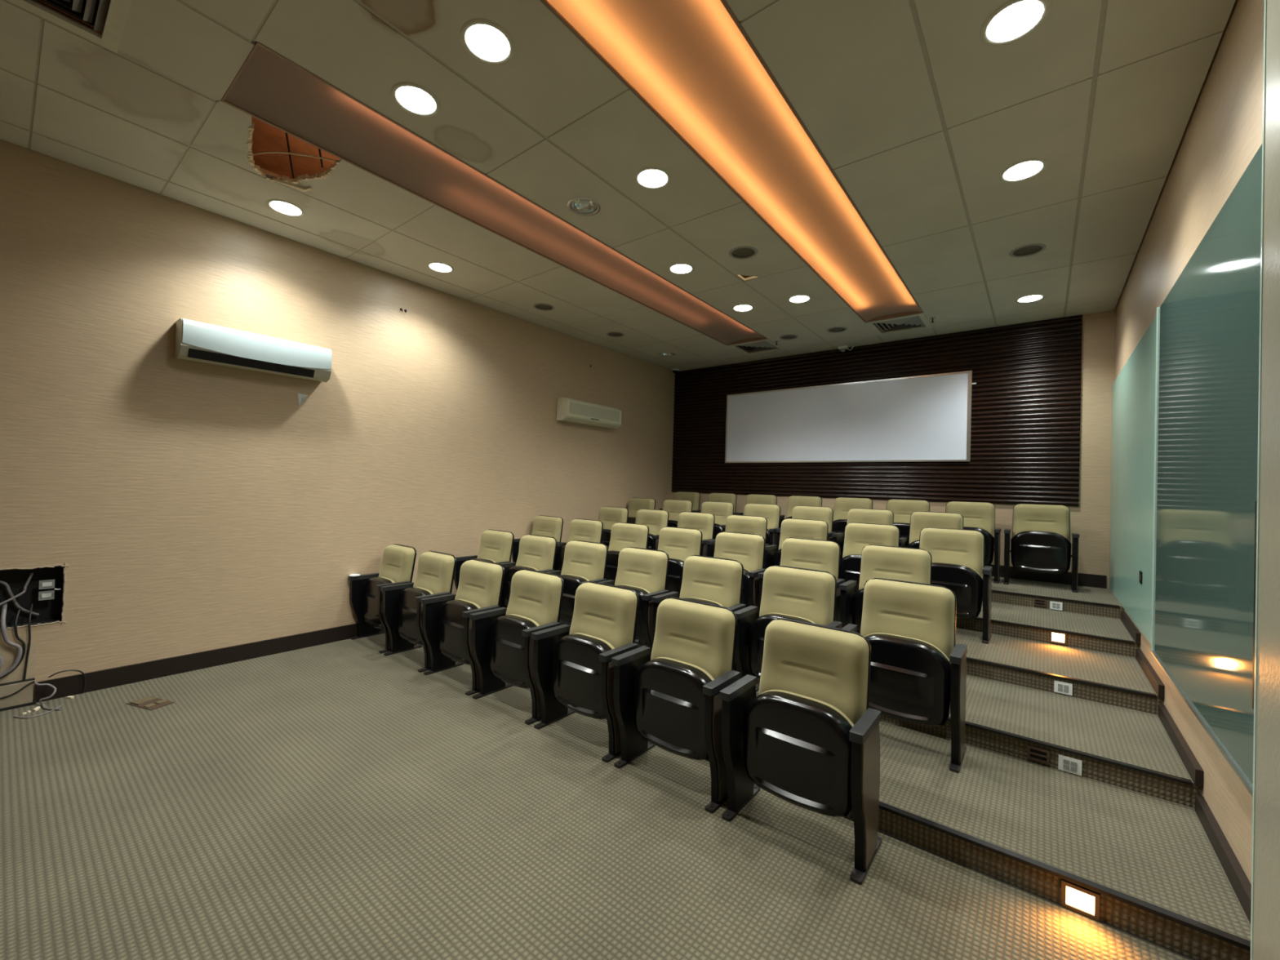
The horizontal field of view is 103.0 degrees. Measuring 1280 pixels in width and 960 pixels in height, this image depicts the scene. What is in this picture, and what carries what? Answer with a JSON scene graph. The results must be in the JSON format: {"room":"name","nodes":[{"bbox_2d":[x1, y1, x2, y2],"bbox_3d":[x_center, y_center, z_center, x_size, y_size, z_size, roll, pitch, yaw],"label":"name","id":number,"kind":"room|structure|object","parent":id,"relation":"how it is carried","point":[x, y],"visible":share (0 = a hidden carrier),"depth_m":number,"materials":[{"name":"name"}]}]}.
{"room":"small auditorium","nodes":[
{"label":"small auditorium","id":0,"kind":"room"},
{"bbox_2d":[0,139,675,700],"bbox_3d":[-2.492,-0.517,5.045,0.120,3.995,10.006,1,-1,38],"label":"wall","id":1,"kind":"structure","parent":0,"point":[190,507],"depth_m":4.06,"materials":[{"name":"paint"}]},
{"bbox_2d":[0,677,35,711],"bbox_3d":[-4.030,1.335,3.005,0.049,0.156,0.600,1,-1,38],"label":"cable trunking","id":2,"kind":"object","parent":1,"relation":"attached to","point":[24,698],"visible":1,"depth_m":3.17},
{"bbox_2d":[0,642,35,684],"bbox_3d":[-4.014,1.142,3.058,0.004,0.226,0.492,1,-1,38],"label":"wall patch","id":3,"kind":"structure","parent":1,"relation":"attached to","point":[8,654],"depth_m":3.19,"materials":[{"name":"paint"}]},
{"bbox_2d":[0,562,68,630],"bbox_3d":[-4.027,0.737,3.125,0.126,0.407,0.673,1,-1,38],"label":"electrical box","id":4,"kind":"object","parent":1,"relation":"attached to","point":[46,589],"visible":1,"depth_m":3.31,"materials":[{"name":"paint"}]},
{"bbox_2d":[0,603,22,677],"bbox_3d":[-3.963,1.013,3.143,0.110,0.486,0.190,1,-1,38],"label":"cable","id":5,"kind":"object","parent":4,"relation":"hanging from","point":[3,613],"visible":1,"depth_m":3.15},
{"bbox_2d":[34,623,384,702],"bbox_3d":[-3.158,1.387,4.136,0.018,0.127,2.268,1,-1,38],"label":"baseboard","id":6,"kind":"structure","parent":1,"relation":"attached to","point":[72,685],"depth_m":3.81,"materials":[{"name":"wood"}]},
{"bbox_2d":[174,317,332,382],"bbox_3d":[-3.040,-1.012,4.070,0.208,0.287,0.980,1,-1,38],"label":"air conditioner","id":7,"kind":"object","parent":1,"relation":"attached to","point":[197,341],"visible":1,"depth_m":3.94,"materials":[{"name":"plastic"}]},
{"bbox_2d":[556,397,621,429],"bbox_3d":[-0.679,-0.919,7.072,0.196,0.300,1.090,1,-1,38],"label":"air conditioner","id":8,"kind":"object","parent":1,"relation":"attached to","point":[568,410],"visible":1,"depth_m":6.91,"materials":[{"name":"plastic"}]},
{"bbox_2d":[569,401,619,422],"bbox_3d":[-0.608,-0.932,7.016,0.010,0.150,0.990,1,-1,38],"label":"grille","id":9,"kind":"object","parent":8,"relation":"attached to","point":[577,409],"depth_m":6.98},
{"bbox_2d":[970,617,1134,644],"bbox_3d":[1.467,1.159,5.489,5.574,0.014,0.032,1,-1,38],"label":"trim","id":10,"kind":"structure","parent":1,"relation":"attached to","point":[975,618],"depth_m":4.01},
{"bbox_2d":[991,590,1119,607],"bbox_3d":[2.043,1.073,6.217,5.574,0.014,0.032,1,-1,38],"label":"trim","id":11,"kind":"structure","parent":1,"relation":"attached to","point":[997,591],"depth_m":4.74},
{"bbox_2d":[966,657,1156,697],"bbox_3d":[0.891,1.245,4.762,5.574,0.014,0.032,1,-1,38],"label":"trim","id":12,"kind":"structure","parent":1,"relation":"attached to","point":[1114,687],"depth_m":3.29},
{"bbox_2d":[878,800,1250,951],"bbox_3d":[-0.261,1.417,3.308,5.574,0.014,0.032,1,-1,38],"label":"trim","id":13,"kind":"structure","parent":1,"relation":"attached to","point":[1212,931],"depth_m":1.83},
{"bbox_2d":[946,716,1192,786],"bbox_3d":[0.315,1.331,4.035,5.574,0.014,0.032,1,-1,38],"label":"trim","id":14,"kind":"structure","parent":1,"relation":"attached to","point":[1103,759],"depth_m":2.53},
{"bbox_2d":[31,0,752,278],"bbox_3d":[-0.150,-2.519,3.267,5.936,0.100,10.006,1,-1,38],"label":"ceiling slab","id":15,"kind":"structure","parent":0,"point":[266,137],"depth_m":3.93,"materials":[{"name":"wood"}]},
{"bbox_2d":[0,633,1192,959],"bbox_3d":[-1.791,1.507,1.273,5.716,0.100,5.063,1,-1,38],"label":"floor","id":16,"kind":"structure","parent":0,"point":[343,799],"depth_m":2.08,"materials":[{"name":"carpet"}]},
{"bbox_2d":[125,696,174,710],"bbox_3d":[-3.158,1.438,3.282,0.250,0.015,0.124,1,-1,18],"label":"box","id":17,"kind":"object","parent":16,"relation":"on","point":[150,703],"visible":1,"depth_m":3.27,"materials":[{"name":"brown metal"}]},
{"bbox_2d":[347,543,417,653],"bbox_3d":[-2.341,1.048,4.652,0.610,0.866,0.384,1,-1,38],"label":"chair","id":18,"kind":"object","parent":16,"relation":"on","point":[366,594],"visible":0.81,"depth_m":4.67,"materials":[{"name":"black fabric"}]},
{"bbox_2d":[381,551,456,672],"bbox_3d":[-1.833,1.058,4.251,0.610,0.866,0.384,1,-1,38],"label":"chair","id":19,"kind":"object","parent":16,"relation":"on","point":[402,608],"visible":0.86,"depth_m":4.26,"materials":[{"name":"black plastic"}]},
{"bbox_2d":[420,559,506,695],"bbox_3d":[-1.324,1.067,3.849,0.610,0.866,0.384,1,-1,38],"label":"chair","id":20,"kind":"object","parent":16,"relation":"on","point":[446,623],"visible":0.84,"depth_m":3.85,"materials":[{"name":"black plastic"}]},
{"bbox_2d":[457,599,480,608],"bbox_3d":[-1.322,1.135,3.854,0.500,0.436,0.024,1,-1,38],"label":"seat cushion","id":21,"kind":"object","parent":20,"relation":"on","point":[474,605],"depth_m":3.80,"materials":[{"name":"beige fabric"}]},
{"bbox_2d":[469,568,564,724],"bbox_3d":[-0.816,1.077,3.448,0.610,0.866,0.384,1,-1,38],"label":"chair","id":22,"kind":"object","parent":16,"relation":"on","point":[503,644],"visible":0.91,"depth_m":3.44,"materials":[{"name":"black plastic"}]},
{"bbox_2d":[509,613,539,626],"bbox_3d":[-0.814,1.145,3.452,0.500,0.436,0.024,1,-1,38],"label":"seat cushion","id":23,"kind":"object","parent":22,"relation":"on","point":[535,624],"depth_m":3.39,"materials":[{"name":"beige fabric"}]},
{"bbox_2d":[531,581,639,762],"bbox_3d":[-0.307,1.087,3.046,0.610,0.866,0.384,1,-1,38],"label":"chair","id":24,"kind":"object","parent":16,"relation":"on","point":[574,671],"visible":0.92,"depth_m":3.03,"materials":[{"name":"black plastic"}]},
{"bbox_2d":[574,632,614,648],"bbox_3d":[-0.305,1.155,3.051,0.500,0.436,0.024,1,-1,38],"label":"seat cushion","id":25,"kind":"object","parent":24,"relation":"on","point":[609,646],"depth_m":2.99,"materials":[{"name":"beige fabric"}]},
{"bbox_2d":[611,596,740,813],"bbox_3d":[0.201,1.097,2.645,0.610,0.866,0.384,1,-1,38],"label":"chair","id":26,"kind":"object","parent":16,"relation":"on","point":[671,701],"visible":0.94,"depth_m":2.62,"materials":[{"name":"black plastic"}]},
{"bbox_2d":[655,657,714,680],"bbox_3d":[0.204,1.165,2.649,0.500,0.436,0.024,1,-1,38],"label":"seat cushion","id":27,"kind":"object","parent":26,"relation":"on","point":[709,677],"depth_m":2.59,"materials":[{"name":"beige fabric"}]},
{"bbox_2d":[720,617,881,884],"bbox_3d":[0.710,1.107,2.243,0.610,0.866,0.384,1,-1,38],"label":"chair","id":28,"kind":"object","parent":16,"relation":"on","point":[810,737],"visible":1,"depth_m":2.20,"materials":[{"name":"black plastic"}]},
{"bbox_2d":[760,689,853,727],"bbox_3d":[0.712,1.175,2.248,0.500,0.436,0.024,1,-1,38],"label":"seat cushion","id":29,"kind":"object","parent":28,"relation":"on","point":[846,719],"depth_m":2.20,"materials":[{"name":"beige fabric"}]},
{"bbox_2d":[0,0,1235,371],"bbox_3d":[-0.234,-1.983,3.239,5.596,0.038,9.886,1,-1,38],"label":"ceiling","id":30,"kind":"structure","parent":0,"point":[919,119],"depth_m":2.93,"materials":[{"name":"paint"}]},
{"bbox_2d":[7,0,132,53],"bbox_3d":[-2.449,-2.082,2.010,0.600,0.076,0.600,1,-1,38],"label":"ceiling vent","id":31,"kind":"object","parent":30,"relation":"in","point":[108,16],"visible":1,"depth_m":2.25,"materials":[{"name":"metal"}]},
{"bbox_2d":[266,199,305,217],"bbox_3d":[-2.650,-2.036,3.807,0.242,0.017,0.242,1,-1,38],"label":"recessed light","id":32,"kind":"object","parent":30,"relation":"in","point":[282,206],"visible":1,"depth_m":3.80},
{"bbox_2d":[391,81,440,116],"bbox_3d":[-1.181,-2.007,2.686,0.242,0.017,0.242,1,-1,38],"label":"recessed light","id":33,"kind":"object","parent":30,"relation":"in","point":[415,99],"visible":1,"depth_m":2.68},
{"bbox_2d":[426,262,453,273],"bbox_3d":[-1.877,-2.002,4.788,0.242,0.017,0.242,1,-1,38],"label":"recessed light","id":34,"kind":"object","parent":30,"relation":"in","point":[440,267],"visible":1,"depth_m":4.78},
{"bbox_2d":[459,18,515,65],"bbox_3d":[-0.695,-1.997,2.323,0.242,0.017,0.242,1,-1,38],"label":"recessed light","id":35,"kind":"object","parent":30,"relation":"in","point":[486,41],"visible":1,"depth_m":2.31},
{"bbox_2d":[221,40,768,345],"bbox_3d":[-0.273,-2.057,4.737,0.653,0.209,5.597,1,-1,38],"label":"cove","id":36,"kind":"object","parent":30,"relation":"attached to","point":[268,86],"visible":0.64,"depth_m":3.41,"materials":[{"name":"paint"}]},
{"bbox_2d":[566,197,600,216],"bbox_3d":[-0.404,-2.010,3.670,0.242,0.092,0.242,1,-1,38],"label":"recessed light","id":37,"kind":"object","parent":30,"relation":"in","point":[585,206],"visible":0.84,"depth_m":3.72,"materials":[{"name":"metal"}]},
{"bbox_2d":[634,166,671,189],"bbox_3d":[0.082,-1.963,3.308,0.242,0.017,0.242,1,-1,38],"label":"recessed light","id":38,"kind":"object","parent":30,"relation":"in","point":[650,177],"visible":1,"depth_m":3.30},
{"bbox_2d":[667,262,694,274],"bbox_3d":[0.377,-1.939,4.661,0.242,0.017,0.242,1,-1,38],"label":"recessed light","id":39,"kind":"object","parent":30,"relation":"in","point":[677,268],"visible":1,"depth_m":4.65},
{"bbox_2d":[539,0,923,322],"bbox_3d":[1.159,-2.029,3.606,0.653,0.209,5.597,1,-1,38],"label":"cove","id":40,"kind":"object","parent":30,"relation":"attached to","point":[692,64],"visible":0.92,"depth_m":2.82,"materials":[{"name":"paint"}]},
{"bbox_2d":[728,245,757,259],"bbox_3d":[0.876,-1.936,4.314,0.242,0.033,0.242,1,-1,38],"label":"recessed light","id":41,"kind":"object","parent":30,"relation":"in","point":[744,252],"visible":1,"depth_m":4.34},
{"bbox_2d":[727,338,785,355],"bbox_3d":[1.649,-1.903,7.175,0.600,0.076,0.600,1,-1,38],"label":"ceiling vent","id":42,"kind":"object","parent":30,"relation":"in","point":[753,346],"visible":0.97,"depth_m":7.18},
{"bbox_2d":[865,312,932,335],"bbox_3d":[3.081,-1.875,6.044,0.600,0.076,0.600,1,-1,38],"label":"ceiling vent","id":43,"kind":"object","parent":30,"relation":"in","point":[903,322],"visible":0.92,"depth_m":6.05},
{"bbox_2d":[979,0,1051,46],"bbox_3d":[1.576,-1.934,2.142,0.242,0.017,0.242,1,-1,38],"label":"recessed light","id":44,"kind":"object","parent":30,"relation":"in","point":[1014,20],"visible":1,"depth_m":2.14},
{"bbox_2d":[998,157,1048,182],"bbox_3d":[2.348,-1.900,3.120,0.242,0.017,0.242,1,-1,38],"label":"recessed light","id":45,"kind":"object","parent":30,"relation":"in","point":[1025,169],"visible":1,"depth_m":3.11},
{"bbox_2d":[1008,243,1046,257],"bbox_3d":[3.145,-1.873,4.131,0.242,0.033,0.242,1,-1,38],"label":"speaker","id":46,"kind":"object","parent":30,"relation":"in","point":[1028,250],"visible":1,"depth_m":4.16},
{"bbox_2d":[569,627,1202,808],"bbox_3d":[0.604,1.452,4.387,5.616,0.222,0.925,1,-1,38],"label":"step","id":47,"kind":"structure","parent":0,"point":[1127,735],"depth_m":2.79,"materials":[{"name":"carpet"}]},
{"bbox_2d":[511,515,563,562],"bbox_3d":[-1.225,0.875,6.134,0.610,0.866,0.384,1,-1,38],"label":"chair","id":48,"kind":"object","parent":47,"relation":"on","point":[546,526],"visible":0.38,"depth_m":6.18,"materials":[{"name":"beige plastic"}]},
{"bbox_2d":[554,518,603,572],"bbox_3d":[-0.716,0.885,5.733,0.610,0.866,0.384,1,-1,38],"label":"chair","id":49,"kind":"object","parent":47,"relation":"on","point":[585,530],"visible":0.36,"depth_m":5.78,"materials":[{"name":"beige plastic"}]},
{"bbox_2d":[604,522,648,585],"bbox_3d":[-0.207,0.895,5.331,0.610,0.866,0.384,1,-1,38],"label":"chair","id":50,"kind":"object","parent":47,"relation":"on","point":[623,535],"visible":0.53,"depth_m":5.33,"materials":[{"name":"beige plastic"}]},
{"bbox_2d":[657,526,702,597],"bbox_3d":[0.301,0.905,4.930,0.610,0.866,0.384,1,-1,38],"label":"chair","id":51,"kind":"object","parent":47,"relation":"on","point":[680,544],"visible":0.49,"depth_m":4.91,"materials":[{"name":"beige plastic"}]},
{"bbox_2d":[713,531,765,617],"bbox_3d":[0.810,0.915,4.528,0.610,0.866,0.384,1,-1,38],"label":"chair","id":52,"kind":"object","parent":47,"relation":"on","point":[748,549],"visible":0.5,"depth_m":4.50,"materials":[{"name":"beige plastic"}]},
{"bbox_2d":[757,537,844,622],"bbox_3d":[1.318,0.925,4.127,0.610,0.866,0.384,1,-1,38],"label":"chair","id":53,"kind":"object","parent":47,"relation":"on","point":[801,553],"visible":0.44,"depth_m":4.16,"materials":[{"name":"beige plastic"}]},
{"bbox_2d":[839,544,932,633],"bbox_3d":[1.827,0.935,3.725,0.610,0.866,0.384,1,-1,38],"label":"chair","id":54,"kind":"object","parent":47,"relation":"on","point":[884,562],"visible":0.41,"depth_m":3.79,"materials":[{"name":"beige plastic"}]},
{"bbox_2d":[1026,744,1049,764],"bbox_3d":[2.064,1.423,2.638,0.092,0.068,0.014,1,-1,38],"label":"step light","id":55,"kind":"object","parent":47,"relation":"attached to","point":[1036,753],"visible":1,"depth_m":2.64,"materials":[{"name":"brown metal"}]},
{"bbox_2d":[1057,754,1081,775],"bbox_3d":[2.164,1.434,2.560,0.090,0.072,0.012,1,-1,38],"label":"wall socket","id":56,"kind":"object","parent":47,"relation":"attached to","point":[1068,764],"visible":1,"depth_m":2.56,"materials":[{"name":"white plastic"}]},
{"bbox_2d":[671,307,1115,588],"bbox_3d":[2.898,-0.337,7.086,5.816,3.995,0.120,1,-1,38],"label":"wall","id":57,"kind":"structure","parent":0,"point":[1091,519],"depth_m":5.46,"materials":[{"name":"paint"}]},
{"bbox_2d":[671,315,1082,506],"bbox_3d":[2.680,-0.796,7.175,5.346,2.087,0.033,1,-1,38],"label":"slatted panel","id":58,"kind":"object","parent":57,"relation":"attached to","point":[1026,393],"visible":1,"depth_m":6.29,"materials":[{"name":"brown wood"}]},
{"bbox_2d":[724,370,976,462],"bbox_3d":[2.698,-0.793,7.121,3.349,1.092,0.028,1,-1,38],"label":"whiteboard","id":59,"kind":"object","parent":58,"relation":"attached to","point":[927,418],"visible":1,"depth_m":6.91,"materials":[{"name":"ceramic"}]},
{"bbox_2d":[988,564,1106,588],"bbox_3d":[2.731,1.033,7.082,5.561,0.135,0.018,1,-1,38],"label":"baseboard","id":60,"kind":"structure","parent":57,"relation":"attached to","point":[1083,580],"depth_m":5.59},
{"bbox_2d":[568,631,1250,959],"bbox_3d":[0.030,1.482,3.660,5.616,0.111,0.925,1,-1,38],"label":"step","id":61,"kind":"structure","parent":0,"point":[1155,851],"depth_m":2.12,"materials":[{"name":"carpet"}]},
{"bbox_2d":[453,529,514,590],"bbox_3d":[-1.598,0.965,5.247,0.610,0.866,0.384,1,-1,38],"label":"chair","id":62,"kind":"object","parent":61,"relation":"on","point":[495,545],"visible":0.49,"depth_m":5.29,"materials":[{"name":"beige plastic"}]},
{"bbox_2d":[499,533,557,608],"bbox_3d":[-1.089,0.975,4.846,0.610,0.866,0.384,1,-1,38],"label":"chair","id":63,"kind":"object","parent":61,"relation":"on","point":[536,553],"visible":0.48,"depth_m":4.88,"materials":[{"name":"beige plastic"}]},
{"bbox_2d":[546,540,608,627],"bbox_3d":[-0.581,0.985,4.444,0.610,0.866,0.384,1,-1,38],"label":"chair","id":64,"kind":"object","parent":61,"relation":"on","point":[584,562],"visible":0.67,"depth_m":4.41,"materials":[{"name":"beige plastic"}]},
{"bbox_2d":[598,546,669,660],"bbox_3d":[-0.072,0.995,4.043,0.610,0.866,0.384,1,-1,38],"label":"chair","id":65,"kind":"object","parent":61,"relation":"on","point":[644,571],"visible":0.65,"depth_m":4.01,"materials":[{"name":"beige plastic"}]},
{"bbox_2d":[619,584,649,593],"bbox_3d":[-0.070,1.062,4.047,0.500,0.436,0.024,1,-1,38],"label":"seat cushion","id":66,"kind":"object","parent":65,"relation":"on","point":[646,591],"depth_m":3.99,"materials":[{"name":"beige fabric"}]},
{"bbox_2d":[651,555,745,671],"bbox_3d":[0.436,1.005,3.641,0.610,0.866,0.384,1,-1,38],"label":"chair","id":67,"kind":"object","parent":61,"relation":"on","point":[718,581],"visible":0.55,"depth_m":3.68,"materials":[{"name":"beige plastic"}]},
{"bbox_2d":[689,596,723,606],"bbox_3d":[0.439,1.072,3.646,0.500,0.436,0.024,1,-1,38],"label":"seat cushion","id":68,"kind":"object","parent":67,"relation":"on","point":[713,602],"depth_m":3.60,"materials":[{"name":"beige fabric"}]},
{"bbox_2d":[734,564,842,691],"bbox_3d":[0.945,1.015,3.240,0.610,0.866,0.384,1,-1,38],"label":"chair","id":69,"kind":"object","parent":61,"relation":"on","point":[797,593],"visible":0.59,"depth_m":3.29,"materials":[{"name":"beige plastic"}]},
{"bbox_2d":[764,613,815,623],"bbox_3d":[0.947,1.082,3.244,0.500,0.436,0.024,1,-1,38],"label":"seat cushion","id":70,"kind":"object","parent":69,"relation":"on","point":[808,620],"depth_m":3.22,"materials":[{"name":"beige fabric"}]},
{"bbox_2d":[841,577,967,773],"bbox_3d":[1.454,1.025,2.838,0.610,0.866,0.384,1,-1,38],"label":"chair","id":71,"kind":"object","parent":61,"relation":"on","point":[918,668],"visible":0.88,"depth_m":2.78,"materials":[{"name":"black plastic"}]},
{"bbox_2d":[864,632,951,714],"bbox_3d":[1.456,1.092,2.843,0.500,0.436,0.024,1,-1,38],"label":"seat cushion","id":72,"kind":"object","parent":71,"relation":"on","point":[940,650],"depth_m":2.78,"materials":[{"name":"beige fabric"}]},
{"bbox_2d":[1061,878,1099,921],"bbox_3d":[1.587,1.513,1.834,0.104,0.092,0.012,1,-1,38],"label":"step light","id":73,"kind":"object","parent":61,"relation":"attached to","point":[1082,900],"visible":1,"depth_m":1.83,"materials":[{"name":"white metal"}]},
{"bbox_2d":[955,601,1140,657],"bbox_3d":[1.753,1.391,5.840,5.616,0.444,0.925,1,-1,38],"label":"floor","id":74,"kind":"structure","parent":0,"point":[1113,628],"depth_m":4.23,"materials":[{"name":"carpet"}]},
{"bbox_2d":[627,497,655,523],"bbox_3d":[-0.069,0.703,7.586,0.610,0.866,0.384,1,-1,38],"label":"chair","id":75,"kind":"object","parent":74,"relation":"on","point":[635,504],"visible":0.32,"depth_m":7.65,"materials":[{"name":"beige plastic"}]},
{"bbox_2d":[662,499,693,527],"bbox_3d":[0.439,0.713,7.185,0.610,0.866,0.384,1,-1,38],"label":"chair","id":76,"kind":"object","parent":74,"relation":"on","point":[674,508],"visible":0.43,"depth_m":7.22,"materials":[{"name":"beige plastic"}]},
{"bbox_2d":[700,501,733,538],"bbox_3d":[0.948,0.723,6.783,0.610,0.866,0.384,1,-1,38],"label":"chair","id":77,"kind":"object","parent":74,"relation":"on","point":[721,511],"visible":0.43,"depth_m":6.78,"materials":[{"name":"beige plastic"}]},
{"bbox_2d":[743,502,781,545],"bbox_3d":[1.456,0.733,6.382,0.610,0.866,0.384,1,-1,38],"label":"chair","id":78,"kind":"object","parent":74,"relation":"on","point":[771,513],"visible":0.41,"depth_m":6.35,"materials":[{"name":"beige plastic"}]},
{"bbox_2d":[776,505,835,550],"bbox_3d":[1.965,0.743,5.980,0.610,0.866,0.384,1,-1,38],"label":"chair","id":79,"kind":"object","parent":74,"relation":"on","point":[800,512],"visible":0.3,"depth_m":6.02,"materials":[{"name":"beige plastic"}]},
{"bbox_2d":[831,507,893,559],"bbox_3d":[2.473,0.753,5.579,0.610,0.866,0.384,1,-1,38],"label":"chair","id":80,"kind":"object","parent":74,"relation":"on","point":[854,515],"visible":0.22,"depth_m":5.65,"materials":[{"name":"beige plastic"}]},
{"bbox_2d":[899,511,964,548],"bbox_3d":[2.982,0.763,5.177,0.610,0.866,0.384,1,-1,38],"label":"chair","id":81,"kind":"object","parent":74,"relation":"on","point":[919,520],"visible":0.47,"depth_m":5.26,"materials":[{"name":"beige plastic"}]},
{"bbox_2d":[991,576,1124,618],"bbox_3d":[2.386,1.363,6.642,5.616,0.556,1.117,1,-1,38],"label":"floor","id":82,"kind":"structure","parent":0,"point":[1092,594],"depth_m":4.96,"materials":[{"name":"carpet"}]},
{"bbox_2d":[659,491,700,511],"bbox_3d":[0.668,0.621,8.186,0.610,0.866,0.384,1,-1,38],"label":"chair","id":83,"kind":"object","parent":82,"relation":"on","point":[695,497],"visible":0.23,"depth_m":8.19,"materials":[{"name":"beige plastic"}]},
{"bbox_2d":[693,492,737,512],"bbox_3d":[1.177,0.630,7.784,0.610,0.866,0.384,1,-1,38],"label":"chair","id":84,"kind":"object","parent":82,"relation":"on","point":[720,497],"visible":0.2,"depth_m":7.83,"materials":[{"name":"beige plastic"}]},
{"bbox_2d":[733,493,777,515],"bbox_3d":[1.685,0.640,7.383,0.610,0.866,0.384,1,-1,38],"label":"chair","id":85,"kind":"object","parent":82,"relation":"on","point":[752,498],"visible":0.2,"depth_m":7.45,"materials":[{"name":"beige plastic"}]},
{"bbox_2d":[779,495,822,528],"bbox_3d":[2.194,0.650,6.981,0.610,0.866,0.384,1,-1,38],"label":"chair","id":86,"kind":"object","parent":82,"relation":"on","point":[793,501],"visible":0.25,"depth_m":7.09,"materials":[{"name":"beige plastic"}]},
{"bbox_2d":[832,497,872,536],"bbox_3d":[2.702,0.660,6.580,0.610,0.866,0.384,1,-1,38],"label":"chair","id":87,"kind":"object","parent":82,"relation":"on","point":[842,505],"visible":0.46,"depth_m":6.65,"materials":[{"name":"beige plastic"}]},
{"bbox_2d":[886,498,929,546],"bbox_3d":[3.211,0.670,6.178,0.610,0.866,0.384,1,-1,38],"label":"chair","id":88,"kind":"object","parent":82,"relation":"on","point":[902,509],"visible":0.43,"depth_m":6.23,"materials":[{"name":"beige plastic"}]},
{"bbox_2d":[945,501,1000,583],"bbox_3d":[3.719,0.680,5.777,0.610,0.866,0.384,1,-1,38],"label":"chair","id":89,"kind":"object","parent":82,"relation":"on","point":[980,517],"visible":0.56,"depth_m":5.72,"materials":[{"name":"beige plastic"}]},
{"bbox_2d":[1003,503,1079,592],"bbox_3d":[4.228,0.691,5.376,0.610,0.866,0.384,1,-1,38],"label":"chair","id":90,"kind":"object","parent":82,"relation":"on","point":[1039,542],"visible":1,"depth_m":5.35,"materials":[{"name":"black plastic"}]},
{"bbox_2d":[955,627,1164,715],"bbox_3d":[1.179,1.421,5.113,5.616,0.333,0.925,1,-1,38],"label":"floor","id":91,"kind":"structure","parent":0,"point":[1113,669],"depth_m":3.52,"materials":[{"name":"carpet"}]},
{"bbox_2d":[598,506,628,547],"bbox_3d":[-0.453,0.793,6.707,0.610,0.866,0.384,1,-1,38],"label":"chair","id":92,"kind":"object","parent":91,"relation":"on","point":[608,516],"visible":0.35,"depth_m":6.73,"materials":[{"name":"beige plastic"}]},
{"bbox_2d":[635,508,669,550],"bbox_3d":[0.056,0.803,6.306,0.610,0.866,0.384,1,-1,38],"label":"chair","id":93,"kind":"object","parent":91,"relation":"on","point":[655,520],"visible":0.38,"depth_m":6.30,"materials":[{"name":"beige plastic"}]},
{"bbox_2d":[657,511,715,555],"bbox_3d":[0.564,0.813,5.904,0.610,0.866,0.384,1,-1,38],"label":"chair","id":94,"kind":"object","parent":91,"relation":"on","point":[703,522],"visible":0.32,"depth_m":5.90,"materials":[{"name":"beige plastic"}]},
{"bbox_2d":[706,514,768,556],"bbox_3d":[1.073,0.823,5.503,0.610,0.866,0.384,1,-1,38],"label":"chair","id":95,"kind":"object","parent":91,"relation":"on","point":[757,525],"visible":0.27,"depth_m":5.55,"materials":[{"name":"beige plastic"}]},
{"bbox_2d":[763,518,828,568],"bbox_3d":[1.581,0.833,5.101,0.610,0.866,0.384,1,-1,38],"label":"chair","id":96,"kind":"object","parent":91,"relation":"on","point":[790,527],"visible":0.38,"depth_m":5.16,"materials":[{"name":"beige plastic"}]},
{"bbox_2d":[839,522,899,591],"bbox_3d":[2.090,0.843,4.700,0.610,0.866,0.384,1,-1,38],"label":"chair","id":97,"kind":"object","parent":91,"relation":"on","point":[858,535],"visible":0.39,"depth_m":4.75,"materials":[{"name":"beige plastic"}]},
{"bbox_2d":[919,527,992,644],"bbox_3d":[2.598,0.853,4.298,0.610,0.866,0.384,1,-1,38],"label":"chair","id":98,"kind":"object","parent":91,"relation":"on","point":[957,555],"visible":0.76,"depth_m":4.23,"materials":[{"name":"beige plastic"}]},
{"bbox_2d":[932,561,982,608],"bbox_3d":[2.601,0.920,4.303,0.500,0.436,0.024,1,-1,38],"label":"seat cushion","id":99,"kind":"object","parent":98,"relation":"on","point":[975,567],"depth_m":4.21,"materials":[{"name":"plastic"}]},
{"bbox_2d":[1053,680,1072,695],"bbox_3d":[2.736,1.345,3.290,0.090,0.072,0.012,1,-1,38],"label":"wall socket","id":100,"kind":"object","parent":91,"relation":"attached to","point":[1061,687],"visible":1,"depth_m":3.29,"materials":[{"name":"white plastic"}]},
{"bbox_2d":[1114,0,1264,884],"bbox_3d":[1.988,-0.430,1.432,0.160,3.995,9.886,1,-1,38],"label":"wall","id":101,"kind":"structure","parent":0,"point":[1222,135],"depth_m":2.34,"materials":[{"name":"paint"}]},
{"bbox_2d":[1109,306,1159,650],"bbox_3d":[4.096,0.026,4.272,0.032,2.153,2.781,1,-1,38],"label":"glass panel","id":102,"kind":"object","parent":101,"relation":"attached to","point":[1134,410],"visible":0.75,"depth_m":3.94,"materials":[{"name":"teal glass"}]},
{"bbox_2d":[1120,611,1251,924],"bbox_3d":[2.904,1.351,2.786,0.026,0.518,4.243,1,-1,38],"label":"baseboard","id":103,"kind":"structure","parent":101,"relation":"attached to","point":[1237,877],"depth_m":2.26,"materials":[{"name":"wood"}]},
{"bbox_2d":[1151,143,1262,797],"bbox_3d":[2.209,-0.041,1.891,0.020,2.151,3.301,1,-1,38],"label":"glass panel","id":104,"kind":"object","parent":101,"relation":"attached to","point":[1208,344],"visible":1,"depth_m":2.11,"materials":[{"name":"teal"}]},
{"bbox_2d":[1250,0,1279,959],"bbox_3d":[1.453,-0.109,1.032,0.020,3.288,1.134,1,-1,38],"label":"door","id":105,"kind":"structure","parent":101,"relation":"in","point":[1265,855],"depth_m":1.41,"materials":[{"name":"metal"}]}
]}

